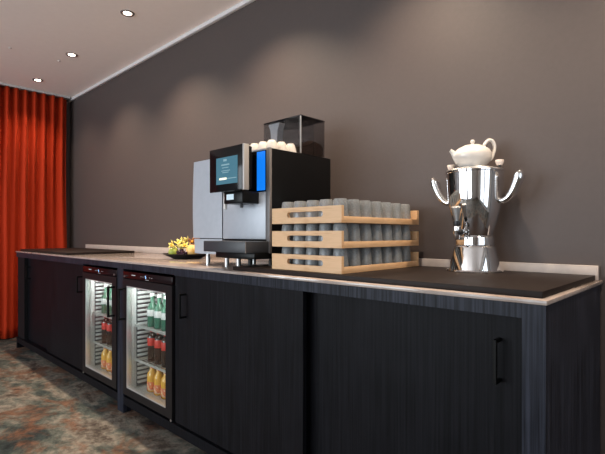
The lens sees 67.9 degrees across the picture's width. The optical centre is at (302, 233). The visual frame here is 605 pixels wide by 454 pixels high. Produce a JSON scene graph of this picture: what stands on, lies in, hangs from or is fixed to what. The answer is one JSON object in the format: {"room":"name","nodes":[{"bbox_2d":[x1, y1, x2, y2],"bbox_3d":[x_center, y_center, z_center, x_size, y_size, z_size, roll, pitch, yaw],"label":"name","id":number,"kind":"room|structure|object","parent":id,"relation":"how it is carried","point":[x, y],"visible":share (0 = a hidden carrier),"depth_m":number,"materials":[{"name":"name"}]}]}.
{"room":"hotel coffee station","nodes":[
{"label":"hotel coffee station","id":0,"kind":"room"},
{"bbox_2d":[1,86,69,247],"bbox_3d":[-4.822,-0.234,3.218,0.100,2.810,5.890,0,0,44],"label":"wall","id":1,"kind":"structure","parent":0,"point":[67,103],"depth_m":5.30,"materials":[{"name":"paint"}]},
{"bbox_2d":[0,337,207,453],"bbox_3d":[-1.629,1.146,0.176,8.720,0.050,5.890,0,0,44],"label":"floor","id":2,"kind":"structure","parent":0,"point":[45,408],"depth_m":2.71,"materials":[{"name":"carpet"}]},
{"bbox_2d":[16,252,117,379],"bbox_3d":[-1.988,0.652,4.068,1.690,0.938,0.690,0,0,44],"label":"base cabinet","id":3,"kind":"object","parent":2,"relation":"on","point":[50,288],"visible":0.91,"depth_m":3.73,"materials":[{"name":"laminate"}]},
{"bbox_2d":[16,244,602,305],"bbox_3d":[-0.875,0.151,3.044,4.794,0.065,0.695,0,0,44],"label":"countertop","id":4,"kind":"structure","parent":3,"relation":"on","point":[150,256],"depth_m":1.85,"materials":[{"name":"stone"}]},
{"bbox_2d":[20,248,133,254],"bbox_3d":[-2.136,0.161,4.202,1.270,0.018,0.560,0,0,44],"label":"mat","id":5,"kind":"object","parent":4,"relation":"on","point":[62,251],"visible":0.96,"depth_m":3.95,"materials":[{"name":"black rubber"}]},
{"bbox_2d":[162,253,205,258],"bbox_3d":[-0.798,0.154,3.114,0.336,0.034,0.336,0,0,44],"label":"fruit plate","id":6,"kind":"object","parent":4,"relation":"on","point":[199,255],"visible":0.76,"depth_m":3.00,"materials":[{"name":"black ceramic"}]},
{"bbox_2d":[168,248,178,253],"bbox_3d":[-0.880,0.124,3.068,0.072,0.068,0.072,0,0,44],"label":"apple","id":7,"kind":"object","parent":6,"relation":"on","point":[171,250],"visible":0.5,"depth_m":3.04,"materials":[{"name":"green food"}]},
{"bbox_2d":[176,248,186,253],"bbox_3d":[-0.815,0.126,3.043,0.096,0.059,0.080,0,0,29],"label":"grape bunch","id":8,"kind":"object","parent":6,"relation":"on","point":[181,251],"visible":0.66,"depth_m":3.02,"materials":[{"name":"purple food"}]},
{"bbox_2d":[186,244,197,253],"bbox_3d":[-0.746,0.115,3.049,0.086,0.088,0.086,0,0,44],"label":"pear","id":9,"kind":"object","parent":6,"relation":"on","point":[190,249],"visible":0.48,"depth_m":3.01,"materials":[{"name":"yellow food"}]},
{"bbox_2d":[193,159,255,264],"bbox_3d":[-0.380,-0.114,2.590,0.298,0.569,0.432,0,0,44],"label":"cooler","id":10,"kind":"object","parent":4,"relation":"on","point":[207,206],"visible":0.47,"depth_m":2.44,"materials":[{"name":"silver metal"}]},
{"bbox_2d":[204,114,329,266],"bbox_3d":[-0.182,-0.210,2.307,0.367,0.761,0.584,0,0,44],"label":"coffee machine","id":11,"kind":"object","parent":4,"relation":"on","point":[253,183],"visible":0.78,"depth_m":2.13,"materials":[{"name":"black"}]},
{"bbox_2d":[204,240,267,252],"bbox_3d":[-0.321,0.061,2.141,0.324,0.052,0.140,0,0,44],"label":"drip tray","id":12,"kind":"object","parent":11,"relation":"on","point":[227,246],"depth_m":2.06,"materials":[{"name":"grey"}]},
{"bbox_2d":[250,143,257,149],"bbox_3d":[-0.240,-0.423,2.226,0.067,0.045,0.061,0,0,29],"label":"espresso cup","id":13,"kind":"object","parent":11,"relation":"on","point":[254,145],"visible":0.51,"depth_m":2.20,"materials":[{"name":"white ceramic"}]},
{"bbox_2d":[257,141,266,148],"bbox_3d":[-0.191,-0.423,2.184,0.061,0.045,0.067,0,0,13],"label":"espresso cup","id":14,"kind":"object","parent":11,"relation":"on","point":[262,144],"visible":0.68,"depth_m":2.16,"materials":[{"name":"white ceramic"}]},
{"bbox_2d":[266,139,277,148],"bbox_3d":[-0.148,-0.423,2.140,0.067,0.045,0.061,0,0,35],"label":"espresso cup","id":15,"kind":"object","parent":11,"relation":"on","point":[272,143],"visible":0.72,"depth_m":2.12,"materials":[{"name":"white ceramic"}]},
{"bbox_2d":[277,141,287,150],"bbox_3d":[-0.105,-0.423,2.185,0.067,0.045,0.061,0,0,35],"label":"espresso cup","id":16,"kind":"object","parent":11,"relation":"on","point":[281,145],"visible":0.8,"depth_m":2.16,"materials":[{"name":"white ceramic"}]},
{"bbox_2d":[286,143,296,152],"bbox_3d":[-0.062,-0.423,2.230,0.067,0.045,0.061,0,0,29],"label":"espresso cup","id":17,"kind":"object","parent":11,"relation":"on","point":[290,146],"visible":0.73,"depth_m":2.21,"materials":[{"name":"white ceramic"}]},
{"bbox_2d":[233,264,594,297],"bbox_3d":[0.372,0.161,1.863,1.319,0.018,0.634,0,0,44],"label":"mat","id":18,"kind":"object","parent":4,"relation":"on","point":[511,283],"visible":0.76,"depth_m":1.52,"materials":[{"name":"black rubber"}]},
{"bbox_2d":[272,252,418,273],"bbox_3d":[0.205,0.119,2.019,0.384,0.066,0.574,0,0,44],"label":"wooden crate","id":19,"kind":"object","parent":18,"relation":"on","point":[331,264],"visible":0.6,"depth_m":1.82,"materials":[{"name":"brown wood"}]},
{"bbox_2d":[282,247,293,263],"bbox_3d":[-0.062,0.100,1.949,0.064,0.086,0.064,0,0,29],"label":"tumbler","id":20,"kind":"object","parent":19,"relation":"in","point":[285,250],"visible":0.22,"depth_m":1.92,"materials":[{"name":"clear glass"}]},
{"bbox_2d":[293,247,306,264],"bbox_3d":[-0.009,0.100,1.899,0.064,0.086,0.064,0,0,-37],"label":"tumbler","id":21,"kind":"object","parent":19,"relation":"in","point":[297,250],"visible":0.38,"depth_m":1.87,"materials":[{"name":"glass"}]},
{"bbox_2d":[305,247,319,265],"bbox_3d":[0.043,0.100,1.849,0.064,0.086,0.064,0,0,-9],"label":"tumbler","id":22,"kind":"object","parent":19,"relation":"in","point":[309,251],"visible":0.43,"depth_m":1.82,"materials":[{"name":"glass"}]},
{"bbox_2d":[318,248,332,265],"bbox_3d":[0.095,0.100,1.800,0.064,0.086,0.064,0,0,16],"label":"tumbler","id":23,"kind":"object","parent":19,"relation":"in","point":[323,251],"visible":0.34,"depth_m":1.78,"materials":[{"name":"clear glass"}]},
{"bbox_2d":[333,248,348,266],"bbox_3d":[0.148,0.100,1.750,0.064,0.086,0.064,0,0,3],"label":"tumbler","id":24,"kind":"object","parent":19,"relation":"in","point":[337,251],"visible":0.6,"depth_m":1.73,"materials":[{"name":"glass"}]},
{"bbox_2d":[272,231,418,247],"bbox_3d":[0.205,0.022,2.019,0.384,0.066,0.574,0,0,44],"label":"wooden crate","id":25,"kind":"object","parent":19,"relation":"on","point":[331,239],"visible":0.77,"depth_m":1.81,"materials":[{"name":"brown wood"}]},
{"bbox_2d":[282,224,293,240],"bbox_3d":[-0.062,0.003,1.949,0.064,0.086,0.064,0,0,-27],"label":"tumbler","id":26,"kind":"object","parent":25,"relation":"on","point":[285,227],"visible":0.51,"depth_m":1.92,"materials":[{"name":"glass"}]},
{"bbox_2d":[293,224,305,240],"bbox_3d":[-0.009,0.003,1.899,0.064,0.086,0.064,0,0,-7],"label":"tumbler","id":27,"kind":"object","parent":25,"relation":"on","point":[297,227],"visible":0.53,"depth_m":1.87,"materials":[{"name":"glass"}]},
{"bbox_2d":[305,224,319,240],"bbox_3d":[0.043,0.003,1.849,0.064,0.086,0.064,0,0,44],"label":"tumbler","id":28,"kind":"object","parent":25,"relation":"on","point":[309,227],"visible":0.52,"depth_m":1.82,"materials":[{"name":"glass"}]},
{"bbox_2d":[318,224,332,240],"bbox_3d":[0.095,0.003,1.800,0.064,0.086,0.064,0,0,6],"label":"tumbler","id":29,"kind":"object","parent":25,"relation":"on","point":[323,227],"visible":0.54,"depth_m":1.78,"materials":[{"name":"glass"}]},
{"bbox_2d":[333,223,348,241],"bbox_3d":[0.148,0.003,1.750,0.064,0.086,0.064,0,0,4],"label":"tumbler","id":30,"kind":"object","parent":25,"relation":"on","point":[337,226],"visible":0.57,"depth_m":1.73,"materials":[{"name":"glass"}]},
{"bbox_2d":[272,205,418,224],"bbox_3d":[0.205,-0.074,2.019,0.384,0.066,0.574,0,0,44],"label":"wooden crate","id":31,"kind":"object","parent":25,"relation":"on","point":[332,214],"visible":0.75,"depth_m":1.83,"materials":[{"name":"brown wood"}]},
{"bbox_2d":[282,202,293,217],"bbox_3d":[-0.062,-0.093,1.949,0.064,0.086,0.064,0,0,34],"label":"tumbler","id":32,"kind":"object","parent":31,"relation":"in","point":[284,204],"visible":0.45,"depth_m":1.92,"materials":[{"name":"grey glass"}]},
{"bbox_2d":[293,201,305,217],"bbox_3d":[-0.009,-0.093,1.899,0.064,0.086,0.064,0,0,20],"label":"tumbler","id":33,"kind":"object","parent":31,"relation":"in","point":[296,203],"visible":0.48,"depth_m":1.87,"materials":[{"name":"glass"}]},
{"bbox_2d":[305,200,318,216],"bbox_3d":[0.043,-0.093,1.849,0.064,0.086,0.064,0,0,-42],"label":"tumbler","id":34,"kind":"object","parent":31,"relation":"in","point":[310,203],"visible":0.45,"depth_m":1.82,"materials":[{"name":"grey glass"}]},
{"bbox_2d":[318,199,332,216],"bbox_3d":[0.095,-0.093,1.800,0.064,0.086,0.064,0,0,42],"label":"tumbler","id":35,"kind":"object","parent":31,"relation":"in","point":[323,202],"visible":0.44,"depth_m":1.78,"materials":[{"name":"grey glass"}]},
{"bbox_2d":[333,198,348,215],"bbox_3d":[0.148,-0.093,1.750,0.064,0.086,0.064,0,0,-12],"label":"tumbler","id":36,"kind":"object","parent":31,"relation":"in","point":[337,201],"visible":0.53,"depth_m":1.73,"materials":[{"name":"grey glass"}]},
{"bbox_2d":[347,199,360,216],"bbox_3d":[0.202,-0.093,1.806,0.064,0.086,0.064,0,0,36],"label":"tumbler","id":37,"kind":"object","parent":31,"relation":"in","point":[353,204],"visible":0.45,"depth_m":1.78,"materials":[{"name":"grey glass"}]},
{"bbox_2d":[359,200,371,216],"bbox_3d":[0.256,-0.093,1.863,0.064,0.086,0.064,0,0,-13],"label":"tumbler","id":38,"kind":"object","parent":31,"relation":"in","point":[365,205],"visible":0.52,"depth_m":1.84,"materials":[{"name":"glass"}]},
{"bbox_2d":[371,201,381,217],"bbox_3d":[0.310,-0.093,1.920,0.064,0.086,0.064,0,0,42],"label":"tumbler","id":39,"kind":"object","parent":31,"relation":"in","point":[376,206],"visible":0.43,"depth_m":1.89,"materials":[{"name":"glass"}]},
{"bbox_2d":[381,202,391,217],"bbox_3d":[0.364,-0.093,1.976,0.064,0.086,0.064,0,0,-7],"label":"tumbler","id":40,"kind":"object","parent":31,"relation":"in","point":[386,206],"visible":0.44,"depth_m":1.95,"materials":[{"name":"grey glass"}]},
{"bbox_2d":[391,203,401,218],"bbox_3d":[0.418,-0.093,2.033,0.064,0.086,0.064,0,0,37],"label":"tumbler","id":41,"kind":"object","parent":31,"relation":"in","point":[396,207],"visible":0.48,"depth_m":2.01,"materials":[{"name":"grey glass"}]},
{"bbox_2d":[401,204,410,218],"bbox_3d":[0.472,-0.093,2.090,0.064,0.086,0.064,0,0,34],"label":"tumbler","id":42,"kind":"object","parent":31,"relation":"in","point":[405,208],"visible":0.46,"depth_m":2.06,"materials":[{"name":"glass"}]},
{"bbox_2d":[347,224,360,240],"bbox_3d":[0.202,0.003,1.806,0.064,0.086,0.064,0,0,-45],"label":"tumbler","id":43,"kind":"object","parent":25,"relation":"on","point":[353,229],"visible":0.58,"depth_m":1.78,"materials":[{"name":"glass"}]},
{"bbox_2d":[359,224,371,240],"bbox_3d":[0.256,0.003,1.863,0.064,0.086,0.064,0,0,13],"label":"tumbler","id":44,"kind":"object","parent":25,"relation":"on","point":[365,229],"visible":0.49,"depth_m":1.84,"materials":[{"name":"glass"}]},
{"bbox_2d":[370,224,382,240],"bbox_3d":[0.310,0.003,1.920,0.064,0.086,0.064,0,0,39],"label":"tumbler","id":45,"kind":"object","parent":25,"relation":"on","point":[376,229],"visible":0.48,"depth_m":1.89,"materials":[{"name":"clear glass"}]},
{"bbox_2d":[381,224,392,240],"bbox_3d":[0.364,0.003,1.976,0.064,0.086,0.064,0,0,-1],"label":"tumbler","id":46,"kind":"object","parent":25,"relation":"on","point":[386,228],"visible":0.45,"depth_m":1.95,"materials":[{"name":"glass"}]},
{"bbox_2d":[391,225,401,240],"bbox_3d":[0.418,0.003,2.033,0.064,0.086,0.064,0,0,-4],"label":"tumbler","id":47,"kind":"object","parent":25,"relation":"on","point":[396,229],"visible":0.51,"depth_m":2.01,"materials":[{"name":"glass"}]},
{"bbox_2d":[401,225,410,239],"bbox_3d":[0.472,0.003,2.090,0.064,0.086,0.064,0,0,8],"label":"tumbler","id":48,"kind":"object","parent":25,"relation":"on","point":[405,229],"visible":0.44,"depth_m":2.06,"materials":[{"name":"glass"}]},
{"bbox_2d":[347,248,360,265],"bbox_3d":[0.202,0.100,1.806,0.064,0.086,0.064,0,0,23],"label":"tumbler","id":49,"kind":"object","parent":19,"relation":"in","point":[353,253],"visible":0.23,"depth_m":1.78,"materials":[{"name":"clear glass"}]},
{"bbox_2d":[359,247,371,264],"bbox_3d":[0.256,0.100,1.863,0.064,0.086,0.064,0,0,-41],"label":"tumbler","id":50,"kind":"object","parent":19,"relation":"in","point":[365,253],"visible":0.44,"depth_m":1.84,"materials":[{"name":"glass"}]},
{"bbox_2d":[370,247,381,263],"bbox_3d":[0.310,0.100,1.920,0.064,0.086,0.064,0,0,-1],"label":"tumbler","id":51,"kind":"object","parent":19,"relation":"in","point":[376,252],"visible":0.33,"depth_m":1.89,"materials":[{"name":"glass"}]},
{"bbox_2d":[381,247,391,263],"bbox_3d":[0.364,0.100,1.976,0.064,0.086,0.064,0,0,-41],"label":"tumbler","id":52,"kind":"object","parent":19,"relation":"in","point":[386,251],"visible":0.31,"depth_m":1.95,"materials":[{"name":"clear glass"}]},
{"bbox_2d":[390,246,401,262],"bbox_3d":[0.418,0.100,2.033,0.064,0.086,0.064,0,0,-1],"label":"tumbler","id":53,"kind":"object","parent":19,"relation":"in","point":[396,250],"visible":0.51,"depth_m":2.01,"materials":[{"name":"glass"}]},
{"bbox_2d":[400,246,410,261],"bbox_3d":[0.472,0.100,2.090,0.064,0.086,0.064,0,0,14],"label":"tumbler","id":54,"kind":"object","parent":19,"relation":"in","point":[405,250],"visible":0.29,"depth_m":2.06,"materials":[{"name":"clear glass"}]},
{"bbox_2d":[430,159,524,272],"bbox_3d":[0.703,-0.070,1.836,0.329,0.443,0.241,0,0,9],"label":"samovar","id":55,"kind":"object","parent":18,"relation":"on","point":[474,199],"visible":1,"depth_m":1.75,"materials":[{"name":"silver metal"}]},
{"bbox_2d":[451,206,469,239],"bbox_3d":[0.619,-0.043,1.767,0.048,0.133,0.083,0,0,44],"label":"tap","id":56,"kind":"object","parent":55,"relation":"on","point":[461,214],"depth_m":1.76,"materials":[{"name":"silver metal"}]},
{"bbox_2d":[449,138,495,166],"bbox_3d":[0.695,-0.330,1.838,0.152,0.120,0.150,0,0,41],"label":"teapot","id":57,"kind":"object","parent":55,"relation":"on","point":[472,154],"visible":0.92,"depth_m":1.79,"materials":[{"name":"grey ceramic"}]},
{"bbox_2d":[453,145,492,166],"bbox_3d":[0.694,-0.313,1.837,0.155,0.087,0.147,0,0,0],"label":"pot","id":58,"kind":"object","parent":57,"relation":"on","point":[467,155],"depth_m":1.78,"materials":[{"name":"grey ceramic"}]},
{"bbox_2d":[83,259,176,432],"bbox_3d":[-0.910,0.652,3.061,1.260,0.938,0.660,0,0,44],"label":"bay","id":59,"kind":"object","parent":2,"relation":"on","point":[126,403],"visible":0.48,"depth_m":2.81,"materials":[{"name":"laminate"}]},
{"bbox_2d":[83,266,169,389],"bbox_3d":[-1.188,0.621,3.263,0.556,0.776,0.672,0,0,44],"label":"fridge","id":60,"kind":"object","parent":59,"relation":"on","point":[94,278],"visible":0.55,"depth_m":3.22,"materials":[{"name":"black metal"}]},
{"bbox_2d":[93,340,111,350],"bbox_3d":[-1.204,0.785,3.245,0.466,0.014,0.420,0,0,44],"label":"wire shelf","id":61,"kind":"object","parent":60,"relation":"attached to","point":[95,342],"depth_m":3.20,"materials":[{"name":"silver metal"}]},
{"bbox_2d":[93,311,111,318],"bbox_3d":[-1.204,0.572,3.245,0.466,0.014,0.420,0,0,44],"label":"wire shelf","id":62,"kind":"object","parent":60,"relation":"attached to","point":[95,313],"depth_m":3.21,"materials":[{"name":"silver metal"}]},
{"bbox_2d":[101,285,107,312],"bbox_3d":[-1.412,0.469,3.229,0.065,0.200,0.065,0,0,44],"label":"bottle","id":63,"kind":"object","parent":60,"relation":"in","point":[104,296],"visible":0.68,"depth_m":3.20,"materials":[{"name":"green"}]},
{"bbox_2d":[101,317,108,342],"bbox_3d":[-1.412,0.687,3.229,0.062,0.190,0.062,0,0,44],"label":"bottle","id":64,"kind":"object","parent":60,"relation":"in","point":[105,320],"visible":0.52,"depth_m":3.20,"materials":[{"name":"red"}]},
{"bbox_2d":[101,346,108,368],"bbox_3d":[-1.412,0.889,3.229,0.068,0.154,0.068,0,0,44],"label":"juice bottle","id":65,"kind":"object","parent":60,"relation":"in","point":[105,351],"visible":0.47,"depth_m":3.20,"materials":[{"name":"orange"}]},
{"bbox_2d":[106,319,111,344],"bbox_3d":[-1.352,0.687,3.171,0.062,0.190,0.062,0,0,44],"label":"bottle","id":66,"kind":"object","parent":60,"relation":"in","point":[109,323],"visible":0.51,"depth_m":3.14,"materials":[{"name":"red"}]},
{"bbox_2d":[106,349,111,371],"bbox_3d":[-1.352,0.889,3.171,0.068,0.154,0.068,0,0,44],"label":"juice bottle","id":67,"kind":"object","parent":60,"relation":"in","point":[109,354],"visible":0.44,"depth_m":3.14,"materials":[{"name":"orange"}]},
{"bbox_2d":[106,288,111,314],"bbox_3d":[-1.352,0.469,3.171,0.065,0.200,0.065,0,0,44],"label":"bottle","id":68,"kind":"object","parent":60,"relation":"in","point":[110,289],"visible":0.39,"depth_m":3.15,"materials":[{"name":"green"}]},
{"bbox_2d":[117,271,174,421],"bbox_3d":[-0.708,0.621,2.805,0.585,0.776,0.672,0,0,44],"label":"fridge","id":69,"kind":"object","parent":59,"relation":"on","point":[137,288],"visible":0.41,"depth_m":2.74,"materials":[{"name":"black metal"}]},
{"bbox_2d":[135,356,164,372],"bbox_3d":[-0.725,0.785,2.788,0.495,0.014,0.420,0,0,44],"label":"wire shelf","id":70,"kind":"object","parent":69,"relation":"attached to","point":[142,359],"depth_m":2.73,"materials":[{"name":"silver metal"}]},
{"bbox_2d":[135,323,164,334],"bbox_3d":[-0.725,0.572,2.788,0.495,0.014,0.420,0,0,44],"label":"wire shelf","id":71,"kind":"object","parent":69,"relation":"attached to","point":[137,325],"depth_m":2.72,"materials":[{"name":"silver metal"}]},
{"bbox_2d":[147,293,155,326],"bbox_3d":[-0.922,0.469,2.762,0.065,0.200,0.065,0,0,44],"label":"bottle","id":72,"kind":"object","parent":69,"relation":"in","point":[150,310],"visible":0.77,"depth_m":2.73,"materials":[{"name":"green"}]},
{"bbox_2d":[147,331,156,361],"bbox_3d":[-0.922,0.687,2.762,0.062,0.190,0.062,0,0,44],"label":"bottle","id":73,"kind":"object","parent":69,"relation":"in","point":[150,339],"visible":0.59,"depth_m":2.73,"materials":[{"name":"red"}]},
{"bbox_2d":[147,365,156,391],"bbox_3d":[-0.922,0.889,2.762,0.068,0.154,0.068,0,0,44],"label":"juice bottle","id":74,"kind":"object","parent":69,"relation":"in","point":[150,375],"visible":0.52,"depth_m":2.73,"materials":[{"name":"orange"}]},
{"bbox_2d":[154,295,163,328],"bbox_3d":[-0.861,0.469,2.704,0.065,0.200,0.065,0,0,44],"label":"bottle","id":75,"kind":"object","parent":69,"relation":"in","point":[157,310],"visible":0.71,"depth_m":2.68,"materials":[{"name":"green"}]},
{"bbox_2d":[154,333,163,364],"bbox_3d":[-0.861,0.687,2.704,0.062,0.190,0.062,0,0,44],"label":"bottle","id":76,"kind":"object","parent":69,"relation":"in","point":[157,340],"visible":0.59,"depth_m":2.68,"materials":[{"name":"red"}]},
{"bbox_2d":[154,367,163,395],"bbox_3d":[-0.861,0.889,2.704,0.068,0.154,0.068,0,0,44],"label":"juice bottle","id":77,"kind":"object","parent":69,"relation":"in","point":[157,377],"visible":0.59,"depth_m":2.67,"materials":[{"name":"orange"}]},
{"bbox_2d":[161,335,164,367],"bbox_3d":[-0.801,0.687,2.647,0.062,0.190,0.062,0,0,44],"label":"bottle","id":78,"kind":"object","parent":69,"relation":"in","point":[163,339],"visible":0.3,"depth_m":2.62,"materials":[{"name":"red"}]},
{"bbox_2d":[161,296,164,330],"bbox_3d":[-0.801,0.469,2.647,0.065,0.200,0.065,0,0,44],"label":"bottle","id":79,"kind":"object","parent":69,"relation":"in","point":[163,308],"visible":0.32,"depth_m":2.62,"materials":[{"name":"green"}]},
{"bbox_2d":[161,372,164,398],"bbox_3d":[-0.801,0.889,2.647,0.068,0.154,0.068,0,0,44],"label":"juice bottle","id":80,"kind":"object","parent":69,"relation":"in","point":[163,377],"visible":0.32,"depth_m":2.62,"materials":[{"name":"orange"}]},
{"bbox_2d":[174,268,599,453],"bbox_3d":[0.186,0.652,1.994,1.800,0.938,0.694,0,0,44],"label":"base cabinet","id":81,"kind":"object","parent":2,"relation":"on","point":[264,365],"visible":0.97,"depth_m":1.57,"materials":[{"name":"laminate"}]},
{"bbox_2d":[0,0,242,99],"bbox_3d":[-1.629,-1.609,0.176,8.720,0.060,5.890,0,0,44],"label":"ceiling","id":82,"kind":"structure","parent":0,"point":[39,33],"depth_m":3.56,"materials":[{"name":"paint"}]},
{"bbox_2d":[0,82,69,338],"bbox_3d":[-3.596,-0.238,4.263,0.084,2.694,2.595,0,0,44],"label":"curtain","id":83,"kind":"object","parent":82,"relation":"hanging from","point":[32,124],"visible":0.72,"depth_m":4.87,"materials":[{"name":"red fabric"}]},
{"bbox_2d":[32,78,42,81],"bbox_3d":[-2.719,-1.576,4.612,0.098,0.006,0.098,0,0,44],"label":"recessed light","id":84,"kind":"object","parent":82,"relation":"in","point":[33,79],"visible":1,"depth_m":4.62,"materials":[{"name":"white"}]},
{"bbox_2d":[66,52,77,56],"bbox_3d":[-2.035,-1.576,3.961,0.098,0.006,0.098,0,0,44],"label":"recessed light","id":85,"kind":"object","parent":82,"relation":"in","point":[69,54],"visible":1,"depth_m":3.95,"materials":[{"name":"white"}]},
{"bbox_2d":[120,10,134,16],"bbox_3d":[-1.253,-1.576,3.216,0.098,0.006,0.098,0,0,44],"label":"recessed light","id":86,"kind":"object","parent":82,"relation":"in","point":[127,13],"visible":1,"depth_m":3.21,"materials":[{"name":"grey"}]},
{"bbox_2d":[70,0,604,453],"bbox_3d":[0.437,-0.234,2.344,8.920,2.810,0.100,0,0,44],"label":"wall","id":87,"kind":"structure","parent":0,"point":[396,86],"depth_m":2.30,"materials":[{"name":"paint"}]},
{"bbox_2d":[67,0,255,102],"bbox_3d":[0.393,-1.564,2.298,8.720,0.030,0.028,0,0,44],"label":"trim","id":88,"kind":"structure","parent":87,"relation":"attached to","point":[243,3],"depth_m":3.69,"materials":[{"name":"grey paint"}]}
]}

